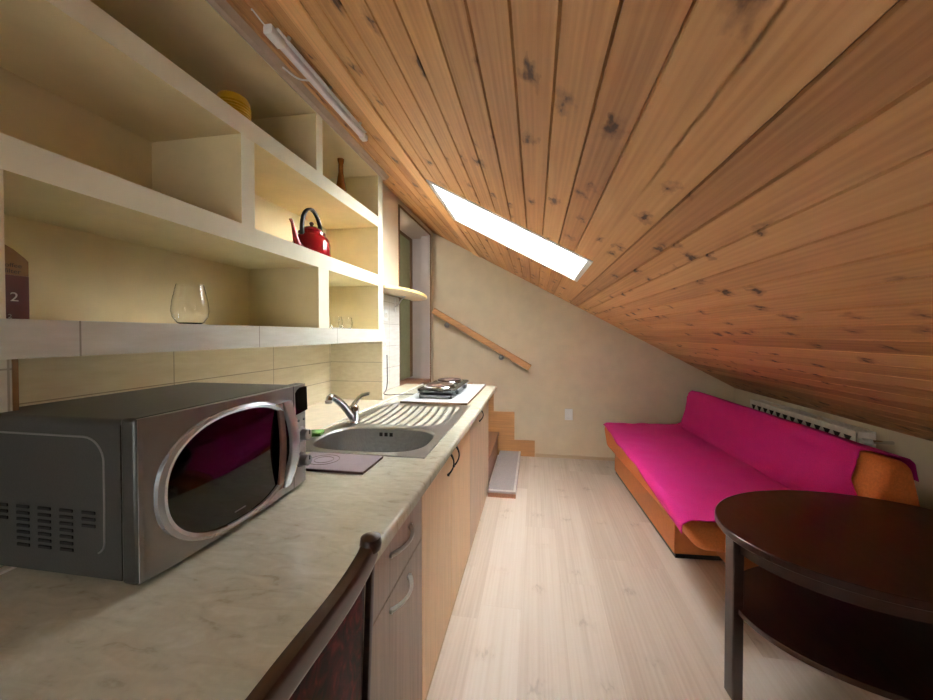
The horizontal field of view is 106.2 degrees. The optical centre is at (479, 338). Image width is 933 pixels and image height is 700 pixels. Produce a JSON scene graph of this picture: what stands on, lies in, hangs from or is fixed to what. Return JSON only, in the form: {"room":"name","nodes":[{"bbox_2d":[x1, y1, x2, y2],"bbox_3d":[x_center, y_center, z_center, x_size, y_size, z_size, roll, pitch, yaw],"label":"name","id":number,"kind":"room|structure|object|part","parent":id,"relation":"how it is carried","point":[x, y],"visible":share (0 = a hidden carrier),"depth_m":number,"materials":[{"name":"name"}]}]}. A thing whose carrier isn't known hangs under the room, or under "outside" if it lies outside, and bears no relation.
{"room":"studio apartment","nodes":[
{"label":"studio apartment","id":0,"kind":"room"},
{"bbox_2d":[0,169,432,405],"bbox_3d":[-1.028,-0.007,1.226,0.485,2.550,5.300,0,1,9],"label":"wall","id":1,"kind":"structure","parent":0,"point":[390,201],"depth_m":2.67,"materials":[{"name":"paint"}]},
{"bbox_2d":[0,359,12,567],"bbox_3d":[-1.034,0.241,-0.377,0.007,0.378,2.084,0,1,9],"label":"trim","id":2,"kind":"structure","parent":1,"relation":"attached to","point":[6,405],"depth_m":0.64,"materials":[{"name":"grey tile"}]},
{"bbox_2d":[12,359,18,410],"bbox_3d":[-0.875,0.227,0.657,0.018,0.378,0.008,0,1,9],"label":"trim","id":3,"kind":"structure","parent":1,"relation":"attached to","point":[15,368],"depth_m":0.65,"materials":[{"name":"brown wood"}]},
{"bbox_2d":[18,344,330,406],"bbox_3d":[-1.104,0.214,1.510,0.008,0.378,1.608,0,1,9],"label":"backsplash","id":4,"kind":"structure","parent":1,"relation":"attached to","point":[52,379],"depth_m":1.29,"materials":[{"name":"beige tile"}]},
{"bbox_2d":[0,0,383,359],"bbox_3d":[-1.087,-0.314,0.445,0.370,1.464,3.708,0,1,9],"label":"shelf","id":5,"kind":"object","parent":1,"relation":"attached to","point":[127,177],"visible":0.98,"depth_m":1.11,"materials":[{"name":"paint"}]},
{"bbox_2d":[5,245,29,318],"bbox_3d":[-0.974,-0.116,0.716,0.051,0.154,0.048,0,1,9],"label":"box","id":6,"kind":"object","parent":5,"relation":"on","point":[16,266],"visible":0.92,"depth_m":0.72,"materials":[{"name":"brown cardboard"}]},
{"bbox_3d":[-1.104,-0.186,1.490,0.012,0.274,1.598,0,1,9],"label":"panel","id":7,"kind":"part","parent":5,"relation":"part of","materials":[{"name":"paint"}]},
{"bbox_3d":[-1.190,-0.661,0.939,0.012,0.690,2.700,0,1,9],"label":"panel","id":8,"kind":"part","parent":5,"relation":"part of","materials":[{"name":"paint"}]},
{"bbox_2d":[170,283,209,323],"bbox_3d":[-0.934,-0.110,1.131,0.099,0.130,0.099,0,1,9],"label":"glass","id":9,"kind":"object","parent":5,"relation":"on","point":[189,302],"visible":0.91,"depth_m":1.10,"materials":[{"name":"clear glass"}]},
{"bbox_2d":[216,90,251,120],"bbox_3d":[-0.907,-0.820,1.292,0.112,0.140,0.112,0,1,9],"label":"ribbed vase","id":10,"kind":"object","parent":5,"relation":"on","point":[235,100],"visible":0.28,"depth_m":1.25,"materials":[{"name":"yellow ceramic"}]},
{"bbox_2d":[289,208,330,256],"bbox_3d":[-0.830,-0.512,1.677,0.168,0.239,0.218,1,1,40],"label":"kettle","id":11,"kind":"object","parent":5,"relation":"on","point":[311,237],"visible":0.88,"depth_m":1.64,"materials":[{"name":"metal"}]},
{"bbox_3d":[-0.831,-0.470,1.585,0.039,0.134,0.085,0,1,9],"label":"spout","id":12,"kind":"part","parent":11,"relation":"part of","materials":[{"name":"red metal"}]},
{"bbox_3d":[-0.814,-0.559,1.696,0.018,0.145,0.157,0,1,9],"label":"handle","id":13,"kind":"part","parent":11,"relation":"part of","materials":[{"name":"black plastic"}]},
{"bbox_3d":[-0.814,-0.529,1.696,0.104,0.030,0.104,0,1,9],"label":"lid","id":14,"kind":"part","parent":11,"relation":"part of","materials":[{"name":"red metal"}]},
{"bbox_2d":[329,316,342,327],"bbox_3d":[-0.819,-0.091,1.986,0.078,0.070,0.078,0,1,9],"label":"drinking glass","id":15,"kind":"object","parent":5,"relation":"on","point":[334,321],"visible":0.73,"depth_m":1.96,"materials":[{"name":"clear glass"}]},
{"bbox_2d":[336,158,346,192],"bbox_3d":[-0.765,-0.876,1.932,0.066,0.234,0.066,0,1,9],"label":"glass bottle","id":16,"kind":"object","parent":5,"relation":"on","point":[340,182],"visible":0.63,"depth_m":1.92,"materials":[{"name":"brown glass"}]},
{"bbox_2d":[341,317,352,328],"bbox_3d":[-0.802,-0.093,2.095,0.078,0.070,0.078,0,1,9],"label":"drinking glass","id":17,"kind":"object","parent":5,"relation":"on","point":[347,321],"visible":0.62,"depth_m":2.07,"materials":[{"name":"clear glass"}]},
{"bbox_3d":[-0.800,-0.548,2.236,0.353,0.298,0.058,0,1,9],"label":"panel","id":18,"kind":"part","parent":5,"relation":"part of","materials":[{"name":"paint"}]},
{"bbox_3d":[-0.800,-0.889,2.231,0.353,0.254,0.058,0,1,9],"label":"panel","id":19,"kind":"part","parent":5,"relation":"part of","materials":[{"name":"paint"}]},
{"bbox_3d":[-0.800,-0.197,2.241,0.353,0.274,0.058,0,1,9],"label":"panel","id":20,"kind":"part","parent":5,"relation":"part of","materials":[{"name":"paint"}]},
{"bbox_3d":[-0.688,-0.566,2.252,0.135,1.012,0.008,0,1,9],"label":"panel","id":21,"kind":"part","parent":5,"relation":"part of","materials":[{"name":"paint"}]},
{"bbox_2d":[206,0,388,179],"bbox_3d":[-0.890,-1.015,0.405,0.040,0.040,3.730,0,1,9],"label":"trim","id":22,"kind":"structure","parent":1,"relation":"attached to","point":[222,7],"depth_m":1.33,"materials":[{"name":"paint"}]},
{"bbox_2d":[331,341,382,399],"bbox_3d":[-0.799,0.204,2.272,0.356,0.378,0.008,0,1,9],"label":"backsplash","id":23,"kind":"structure","parent":1,"relation":"attached to","point":[356,368],"depth_m":2.27,"materials":[{"name":"beige tile"}]},
{"bbox_2d":[383,339,385,349],"bbox_3d":[-0.696,0.040,2.541,0.014,0.080,0.075,0,1,9],"label":"wall socket","id":24,"kind":"object","parent":1,"relation":"attached to","point":[384,341],"visible":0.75,"depth_m":2.55,"materials":[{"name":"white paint"}]},
{"bbox_2d":[383,310,387,320],"bbox_3d":[-0.692,-0.171,2.568,0.014,0.080,0.075,0,1,9],"label":"wall socket","id":25,"kind":"object","parent":1,"relation":"attached to","point":[385,312],"visible":0.88,"depth_m":2.56,"materials":[{"name":"white paint"}]},
{"bbox_2d":[383,294,399,391],"bbox_3d":[-0.703,0.031,2.568,0.008,0.714,0.587,0,1,9],"label":"backsplash","id":26,"kind":"structure","parent":1,"relation":"attached to","point":[390,327],"depth_m":2.70,"materials":[{"name":"white tile"}]},
{"bbox_2d":[383,285,426,311],"bbox_3d":[-0.557,-0.283,2.712,0.248,0.140,0.929,0,1,9],"label":"corner shelf","id":27,"kind":"object","parent":1,"relation":"attached to","point":[401,292],"visible":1,"depth_m":2.61,"materials":[{"name":"beige laminate"}]},
{"bbox_2d":[398,204,430,382],"bbox_3d":[-0.589,0.070,3.296,0.011,2.339,0.883,0,1,9],"label":"trim","id":28,"kind":"structure","parent":1,"relation":"attached to","point":[399,206],"depth_m":3.00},
{"bbox_2d":[400,209,429,380],"bbox_3d":[-0.780,0.046,3.332,0.376,2.385,1.065,0,1,9],"label":"window frame","id":29,"kind":"structure","parent":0,"point":[420,238],"depth_m":3.73,"materials":[{"name":"paint"}]},
{"bbox_2d":[400,230,412,379],"bbox_3d":[-0.820,-0.333,3.416,0.029,1.500,0.900,0,1,9],"label":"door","id":30,"kind":"structure","parent":29,"relation":"in","point":[406,306],"depth_m":3.69,"materials":[{"name":"wood"}]},
{"bbox_2d":[226,0,932,441],"bbox_3d":[0.510,-0.340,0.962,3.592,1.952,5.370,0,1,9],"label":"ceiling","id":31,"kind":"structure","parent":0,"point":[746,186],"depth_m":0.78,"materials":[{"name":"brown wood"}]},
{"bbox_2d":[251,8,367,141],"bbox_3d":[-0.606,-0.911,1.277,0.128,0.058,0.613,0,1,9],"label":"tube light","id":32,"kind":"object","parent":31,"relation":"attached to","point":[273,34],"visible":1,"depth_m":1.19,"materials":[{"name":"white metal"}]},
{"bbox_3d":[-0.622,-0.911,0.993,0.020,0.034,0.048,1,1,44],"label":"lamp cord","id":33,"kind":"part","parent":32,"relation":"part of","materials":[{"name":"white plastic"}]},
{"bbox_2d":[280,42,363,136],"bbox_3d":[-0.562,-0.898,1.304,0.023,0.025,0.485,0,1,10],"label":"diffuser","id":34,"kind":"object","parent":32,"relation":"attached to","point":[287,48],"depth_m":1.24,"materials":[{"name":"white plastic"}]},
{"bbox_2d":[276,0,479,257],"bbox_3d":[-0.443,-0.850,1.121,0.083,0.050,5.280,0,1,9],"label":"trim","id":35,"kind":"structure","parent":31,"relation":"attached to","point":[294,9],"depth_m":1.19,"materials":[{"name":"brown wood"}]},
{"bbox_2d":[426,179,592,281],"bbox_3d":[0.253,-0.740,2.091,0.983,0.722,0.654,0,1,9],"label":"window","id":36,"kind":"structure","parent":31,"relation":"attached to","point":[540,249],"depth_m":2.38,"materials":[{"name":"white glass"}]},
{"bbox_2d":[433,233,734,456],"bbox_3d":[0.804,0.015,3.670,3.360,2.438,0.100,0,1,9],"label":"wall","id":37,"kind":"structure","parent":0,"point":[581,362],"depth_m":3.64,"materials":[{"name":"paint"}]},
{"bbox_2d":[432,308,530,369],"bbox_3d":[0.015,-0.004,3.700,1.061,0.654,0.085,0,1,9],"label":"wall handrail","id":38,"kind":"object","parent":37,"relation":"attached to","point":[436,312],"visible":1,"depth_m":3.66,"materials":[{"name":"brown wood"}]},
{"bbox_2d":[467,383,614,460],"bbox_3d":[0.982,0.855,3.596,2.979,0.760,0.012,0,1,9],"label":"baseboard","id":39,"kind":"structure","parent":37,"relation":"attached to","point":[502,422],"depth_m":3.70,"materials":[{"name":"brown wood"}]},
{"bbox_2d":[565,409,572,419],"bbox_3d":[0.918,0.778,3.605,0.080,0.117,0.012,0,1,9],"label":"wall outlet","id":40,"kind":"object","parent":37,"relation":"attached to","point":[568,412],"visible":1,"depth_m":3.60,"materials":[{"name":"white paint"}]},
{"bbox_2d":[426,455,890,699],"bbox_3d":[0.066,1.295,1.071,4.400,0.050,5.700,0,1,9],"label":"floor","id":41,"kind":"structure","parent":0,"point":[568,590],"depth_m":1.60,"materials":[{"name":"laminate"}]},
{"bbox_2d":[245,531,381,699],"bbox_3d":[-0.029,0.816,0.382,0.444,0.928,0.481,0,1,9],"label":"dining chair","id":42,"kind":"object","parent":41,"relation":"on","point":[325,660],"visible":1,"depth_m":0.52,"materials":[{"name":"brown wood"}]},
{"bbox_3d":[-0.237,0.566,0.411,0.020,0.346,0.434,0,1,9],"label":"panel","id":43,"kind":"part","parent":42,"relation":"part of","materials":[{"name":"wood"}]},
{"bbox_3d":[-0.186,0.824,0.616,0.042,0.905,0.046,0,1,9],"label":"post","id":44,"kind":"part","parent":42,"relation":"part of","materials":[{"name":"brown wood"}]},
{"bbox_2d":[362,497,421,699],"bbox_3d":[-0.479,0.856,0.942,0.563,0.830,0.535,0,1,9],"label":"base cabinet","id":45,"kind":"object","parent":41,"relation":"on","point":[396,669],"visible":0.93,"depth_m":0.96,"materials":[{"name":"brown wood"}]},
{"bbox_3d":[-0.242,0.553,0.900,0.018,0.218,0.534,0,1,9],"label":"drawer","id":46,"kind":"part","parent":45,"relation":"part of","materials":[{"name":"brown wood"}]},
{"bbox_3d":[-0.208,0.704,0.971,0.038,0.012,0.148,0,1,9],"label":"handle","id":47,"kind":"part","parent":45,"relation":"part of","materials":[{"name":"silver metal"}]},
{"bbox_3d":[-0.207,0.559,0.975,0.038,0.012,0.156,0,1,9],"label":"handle","id":48,"kind":"part","parent":45,"relation":"part of","materials":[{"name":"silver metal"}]},
{"bbox_2d":[421,428,469,699],"bbox_3d":[-0.370,0.846,1.637,0.561,0.830,0.868,0,1,9],"label":"base cabinet","id":49,"kind":"object","parent":41,"relation":"on","point":[445,537],"visible":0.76,"depth_m":1.44,"materials":[{"name":"brown wood"}]},
{"bbox_3d":[-0.168,0.837,1.373,0.018,0.798,0.410,0,1,9],"label":"door","id":50,"kind":"part","parent":49,"relation":"part of","materials":[{"name":"brown wood"}]},
{"bbox_3d":[-0.123,0.532,1.500,0.034,0.117,0.015,0,1,9],"label":"handle","id":51,"kind":"part","parent":49,"relation":"part of","materials":[{"name":"black plastic"}]},
{"bbox_3d":[-0.107,0.530,1.604,0.034,0.117,0.015,0,1,9],"label":"handle","id":52,"kind":"part","parent":49,"relation":"part of","materials":[{"name":"black plastic"}]},
{"bbox_3d":[-0.100,0.831,1.803,0.018,0.798,0.454,0,1,9],"label":"door","id":53,"kind":"part","parent":49,"relation":"part of","materials":[{"name":"brown wood"}]},
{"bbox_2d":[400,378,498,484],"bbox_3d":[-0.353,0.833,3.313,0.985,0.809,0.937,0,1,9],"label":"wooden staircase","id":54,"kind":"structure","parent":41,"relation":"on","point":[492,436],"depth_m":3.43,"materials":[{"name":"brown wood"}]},
{"bbox_2d":[469,402,487,553],"bbox_3d":[-0.237,0.835,2.471,0.561,0.830,0.814,0,1,9],"label":"base cabinet","id":55,"kind":"object","parent":41,"relation":"on","point":[478,429],"visible":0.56,"depth_m":2.33,"materials":[{"name":"brown wood"}]},
{"bbox_3d":[-0.035,0.825,2.216,0.018,0.798,0.373,0,1,9],"label":"door","id":56,"kind":"part","parent":55,"relation":"part of","materials":[{"name":"brown wood"}]},
{"bbox_3d":[0.022,0.820,2.575,0.018,0.798,0.347,0,1,9],"label":"door","id":57,"kind":"part","parent":55,"relation":"part of","materials":[{"name":"brown wood"}]},
{"bbox_2d":[488,450,520,498],"bbox_3d":[0.249,1.212,3.219,0.223,0.054,0.969,0,1,9],"label":"carpeted step","id":58,"kind":"structure","parent":41,"relation":"on","point":[504,480],"depth_m":3.03,"materials":[{"name":"grey carpet"}]},
{"bbox_2d":[605,427,919,570],"bbox_3d":[1.525,0.879,2.370,0.997,0.744,1.792,0,1,9],"label":"sofa","id":59,"kind":"object","parent":41,"relation":"on","point":[875,475],"visible":0.26,"depth_m":1.58,"materials":[{"name":"orange fabric"}]},
{"bbox_3d":[1.444,0.916,2.379,0.833,0.217,1.784,0,1,9],"label":"seat mattress","id":60,"kind":"part","parent":59,"relation":"part of","materials":[{"name":"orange fabric"}]},
{"bbox_2d":[603,390,918,533],"bbox_3d":[1.506,0.667,2.365,0.970,0.381,1.793,0,1,9],"label":"throw","id":61,"kind":"object","parent":59,"relation":"on","point":[720,449],"visible":0.91,"depth_m":2.08,"materials":[{"name":"pink fabric"}]},
{"bbox_3d":[1.875,0.656,2.337,0.219,0.297,1.735,0,1,6],"label":"backrest","id":62,"kind":"part","parent":59,"relation":"part of","materials":[{"name":"orange fabric"}]},
{"bbox_2d":[715,490,932,699],"bbox_3d":[1.362,0.968,1.198,0.988,0.599,0.691,0,1,9],"label":"table","id":63,"kind":"object","parent":41,"relation":"on","point":[842,584],"visible":1,"depth_m":1.14,"materials":[{"name":"brown wood"}]},
{"bbox_3d":[0.902,0.981,1.241,0.036,0.572,0.050,0,1,6],"label":"leg","id":64,"kind":"part","parent":63,"relation":"part of","materials":[{"name":"brown wood"}]},
{"bbox_2d":[739,566,932,699],"bbox_3d":[1.356,0.948,1.158,0.920,0.018,0.596,0,1,9],"label":"shelf","id":65,"kind":"object","parent":63,"relation":"attached to","point":[885,655],"depth_m":1.11,"materials":[{"name":"brown wood"}]},
{"bbox_2d":[735,388,932,509],"bbox_3d":[2.108,0.876,0.792,0.120,0.795,5.400,0,1,9],"label":"wall","id":66,"kind":"structure","parent":0,"point":[920,451],"depth_m":1.83,"materials":[{"name":"paint"}]},
{"bbox_2d":[750,399,894,447],"bbox_3d":[2.228,0.790,2.411,0.150,0.562,1.077,0,1,9],"label":"panel radiator","id":67,"kind":"object","parent":66,"relation":"attached to","point":[854,433],"visible":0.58,"depth_m":2.21,"materials":[{"name":"metal"}]},
{"bbox_2d":[751,399,873,432],"bbox_3d":[2.225,0.515,2.424,0.094,0.011,0.974,0,1,9],"label":"grille","id":68,"kind":"object","parent":67,"relation":"attached to","point":[842,427],"depth_m":2.30,"materials":[{"name":"metal"}]},
{"bbox_3d":[-0.614,0.866,0.197,0.530,0.830,0.971,0,1,9],"label":"base cabinet","id":69,"kind":"object","parent":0,"visible":0},
{"bbox_2d":[0,384,496,699],"bbox_3d":[-0.661,0.428,1.047,1.012,0.044,3.850,0,1,9],"label":"countertop","id":70,"kind":"structure","parent":69,"relation":"on","point":[210,625],"depth_m":0.56,"materials":[{"name":"stone"}]},
{"bbox_2d":[0,382,311,584],"bbox_3d":[-0.684,0.271,0.809,0.396,0.286,0.429,0,1,9],"label":"microwave oven","id":71,"kind":"object","parent":70,"relation":"on","point":[128,486],"visible":1,"depth_m":0.61,"materials":[{"name":"paint"}]},
{"bbox_3d":[-0.544,0.266,0.787,0.032,0.276,0.429,0,1,9],"label":"frame","id":72,"kind":"part","parent":71,"relation":"part of","materials":[{"name":"paint"}]},
{"bbox_3d":[-0.486,0.269,0.900,0.032,0.222,0.036,0,1,9],"label":"door handle","id":73,"kind":"part","parent":71,"relation":"part of","materials":[{"name":"silver metal"}]},
{"bbox_3d":[-0.481,0.334,0.966,0.026,0.042,0.042,0,1,9],"label":"knob","id":74,"kind":"part","parent":71,"relation":"part of","materials":[{"name":"grey plastic"}]},
{"bbox_3d":[-0.481,0.264,0.965,0.026,0.042,0.042,0,1,9],"label":"knob","id":75,"kind":"part","parent":71,"relation":"part of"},
{"bbox_3d":[-0.975,0.430,1.097,0.376,0.040,3.850,0,1,9],"label":"sill","id":76,"kind":"part","parent":70,"relation":"part of","materials":[{"name":"beige stone"}]},
{"bbox_2d":[311,429,324,436],"bbox_3d":[-0.683,0.392,1.460,0.055,0.016,0.060,0,1,-8],"label":"sponge","id":77,"kind":"object","parent":70,"relation":"on","point":[317,432],"visible":0.66,"depth_m":1.45,"materials":[{"name":"green fabric"}]},
{"bbox_2d":[306,452,382,474],"bbox_3d":[-0.473,0.404,1.147,0.268,0.009,0.143,0,1,9],"label":"cutting board","id":78,"kind":"object","parent":70,"relation":"on","point":[321,461],"visible":0.86,"depth_m":1.14,"materials":[{"name":"grey plastic"}]},
{"bbox_2d":[325,392,369,424],"bbox_3d":[-0.615,0.318,1.600,0.084,0.166,0.229,1,1,33],"label":"kitchen faucet","id":79,"kind":"object","parent":70,"relation":"on","point":[352,411],"visible":1,"depth_m":1.62,"materials":[{"name":"silver metal"}]},
{"bbox_3d":[-0.623,0.313,1.577,0.037,0.154,0.183,0,1,21],"label":"spout","id":80,"kind":"part","parent":79,"relation":"part of","materials":[{"name":"silver metal"}]},
{"bbox_3d":[-0.566,0.285,1.665,0.086,0.066,0.038,0,1,-20],"label":"lever","id":81,"kind":"part","parent":79,"relation":"part of","materials":[{"name":"silver metal"}]},
{"bbox_2d":[305,403,470,458],"bbox_3d":[-0.380,0.482,1.672,0.530,0.169,0.882,0,1,9],"label":"sink","id":82,"kind":"object","parent":70,"relation":"in","point":[378,439],"visible":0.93,"depth_m":1.57,"materials":[{"name":"metal"}]},
{"bbox_2d":[400,384,485,404],"bbox_3d":[-0.217,0.383,2.506,0.419,0.014,0.800,0,1,9],"label":"board","id":83,"kind":"object","parent":70,"relation":"on","point":[465,396],"visible":0.67,"depth_m":2.23,"materials":[{"name":"white plastic"}]},
{"bbox_2d":[383,359,468,398],"bbox_3d":[-0.409,0.255,2.491,0.598,0.269,0.534,0,1,9],"label":"electric hotplate","id":84,"kind":"object","parent":83,"relation":"on","point":[442,387],"visible":0.99,"depth_m":2.27,"materials":[{"name":"metal"}]},
{"bbox_3d":[-0.565,0.255,2.462,0.368,0.269,0.154,0,1,28],"label":"power cord","id":85,"kind":"part","parent":84,"relation":"part of","materials":[{"name":"white plastic"}]}
]}

